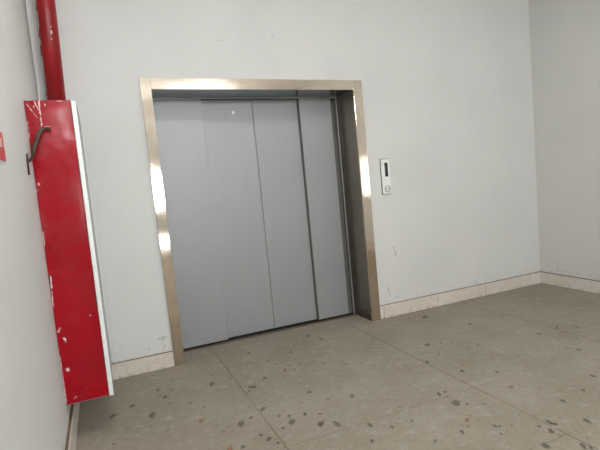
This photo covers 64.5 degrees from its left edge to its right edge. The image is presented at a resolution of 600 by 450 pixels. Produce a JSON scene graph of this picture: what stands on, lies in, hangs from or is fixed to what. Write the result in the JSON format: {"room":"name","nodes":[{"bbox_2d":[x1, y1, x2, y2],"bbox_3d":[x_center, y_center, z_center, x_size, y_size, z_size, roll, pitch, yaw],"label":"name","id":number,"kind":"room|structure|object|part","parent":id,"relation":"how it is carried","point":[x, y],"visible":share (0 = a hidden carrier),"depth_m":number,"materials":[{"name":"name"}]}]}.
{"room":"elevator lobby","nodes":[
{"label":"elevator lobby","id":0,"kind":"room"},
{"bbox_2d":[0,0,70,449],"bbox_3d":[-0.537,-0.284,0.029,0.300,3.350,7.000,-7,6,-22],"label":"wall","id":1,"kind":"structure","parent":0,"point":[34,411],"depth_m":1.91,"materials":[{"name":"white paint"}]},
{"bbox_2d":[0,132,5,160],"bbox_3d":[-1.034,-0.278,1.626,0.004,0.103,0.225,-7,6,-22],"label":"wall sign","id":2,"kind":"object","parent":1,"relation":"attached to","point":[2,150],"visible":1,"depth_m":1.69,"materials":[{"name":"red plastic"}]},
{"bbox_2d":[24,100,113,404],"bbox_3d":[-1.365,0.146,2.871,0.247,1.652,1.119,-7,6,-22],"label":"cabinet","id":3,"kind":"object","parent":1,"relation":"attached to","point":[58,156],"visible":1,"depth_m":2.58,"materials":[{"name":"red metal"}]},
{"bbox_3d":[-1.330,-0.404,2.382,0.066,0.195,0.244,-5,5,2],"label":"lever","id":4,"kind":"part","parent":3,"relation":"part of","materials":[{"name":"metal"}]},
{"bbox_2d":[35,0,65,99],"bbox_3d":[-1.694,-1.420,3.174,0.151,1.468,0.121,-7,6,-22],"label":"riser pipe","id":5,"kind":"object","parent":3,"relation":"attached to","point":[46,13],"visible":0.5,"depth_m":3.15,"materials":[{"name":"red metal"}]},
{"bbox_2d":[65,402,79,449],"bbox_3d":[-0.248,1.285,0.236,0.020,0.148,7.000,-7,6,-22],"label":"baseboard","id":6,"kind":"structure","parent":1,"relation":"attached to","point":[71,439],"depth_m":2.63,"materials":[{"name":"stone"}]},
{"bbox_2d":[25,0,539,365],"bbox_3d":[0.251,-0.766,4.477,5.251,3.350,0.620,-7,6,-22],"label":"wall","id":7,"kind":"structure","parent":0,"point":[447,92],"depth_m":4.31,"materials":[{"name":"white paint"}]},
{"bbox_2d":[112,350,173,379],"bbox_3d":[-1.291,1.081,3.582,0.663,0.126,0.012,-7,6,-22],"label":"baseboard","id":8,"kind":"structure","parent":7,"relation":"attached to","point":[132,367],"depth_m":3.61,"materials":[{"name":"stone"}]},
{"bbox_2d":[139,77,380,365],"bbox_3d":[-0.309,-0.114,4.178,1.898,2.209,0.480,-7,6,-22],"label":"elevator door","id":9,"kind":"structure","parent":7,"relation":"in","point":[261,187],"depth_m":4.26,"materials":[{"name":"silver metal"}]},
{"bbox_3d":[-0.936,-0.003,4.035,0.444,2.097,0.030,-7,6,-22],"label":"door panel","id":10,"kind":"part","parent":9,"relation":"part of","materials":[{"name":"grey paint"}]},
{"bbox_3d":[-0.562,-0.052,4.232,0.500,2.092,0.030,-7,6,-22],"label":"door panel","id":11,"kind":"part","parent":9,"relation":"part of","materials":[{"name":"grey paint"}]},
{"bbox_3d":[-0.234,0.976,4.341,1.713,0.005,0.036,-7,6,-22],"label":"sill","id":12,"kind":"part","parent":9,"relation":"part of","materials":[{"name":"metal"}]},
{"bbox_3d":[-0.120,-0.106,4.416,0.485,2.086,0.030,-7,6,-22],"label":"door panel","id":13,"kind":"part","parent":9,"relation":"part of","materials":[{"name":"grey paint"}]},
{"bbox_3d":[0.228,-0.144,4.520,0.334,2.080,0.030,-7,6,-22],"label":"door panel","id":14,"kind":"part","parent":9,"relation":"part of","materials":[{"name":"grey paint"}]},
{"bbox_3d":[0.386,-0.162,4.665,0.063,2.085,0.100,-7,6,-22],"label":"trim","id":15,"kind":"part","parent":9,"relation":"part of","materials":[{"name":"grey metal"}]},
{"bbox_3d":[0.435,-0.158,4.577,0.025,2.085,0.008,-7,6,-22],"label":"trim","id":16,"kind":"part","parent":9,"relation":"part of","materials":[{"name":"grey metal"}]},
{"bbox_2d":[380,305,384,318],"bbox_3d":[0.761,0.815,4.435,0.052,0.130,0.012,-7,6,-22],"label":"baseboard","id":17,"kind":"structure","parent":7,"relation":"attached to","point":[381,306],"depth_m":4.43,"materials":[{"name":"stone"}]},
{"bbox_2d":[380,158,391,194],"bbox_3d":[0.792,-0.446,4.376,0.097,0.326,0.019,-7,6,-22],"label":"panel","id":18,"kind":"object","parent":7,"relation":"attached to","point":[384,163],"visible":1,"depth_m":4.37,"materials":[{"name":"metal"}]},
{"bbox_2d":[384,271,540,317],"bbox_3d":[1.712,0.693,4.831,2.016,0.130,0.012,-7,6,-22],"label":"baseboard","id":19,"kind":"structure","parent":7,"relation":"attached to","point":[466,293],"depth_m":4.78,"materials":[{"name":"stone"}]},
{"bbox_2d":[76,283,599,449],"bbox_3d":[1.829,1.176,1.282,5.251,0.201,7.920,-7,6,-22],"label":"floor","id":20,"kind":"structure","parent":0,"point":[519,368],"depth_m":3.06,"materials":[{"name":"stone"}]},
{"bbox_2d":[529,0,599,280],"bbox_3d":[4.002,-0.868,1.916,0.300,3.350,7.000,-7,6,-22],"label":"wall","id":21,"kind":"structure","parent":0,"point":[564,34],"depth_m":4.74,"materials":[{"name":"white paint"}]},
{"bbox_2d":[540,271,599,293],"bbox_3d":[4.003,0.747,2.004,0.012,0.130,7.000,-7,6,-22],"label":"baseboard","id":22,"kind":"structure","parent":21,"relation":"attached to","point":[582,284],"depth_m":4.88,"materials":[{"name":"stone"}]}
]}

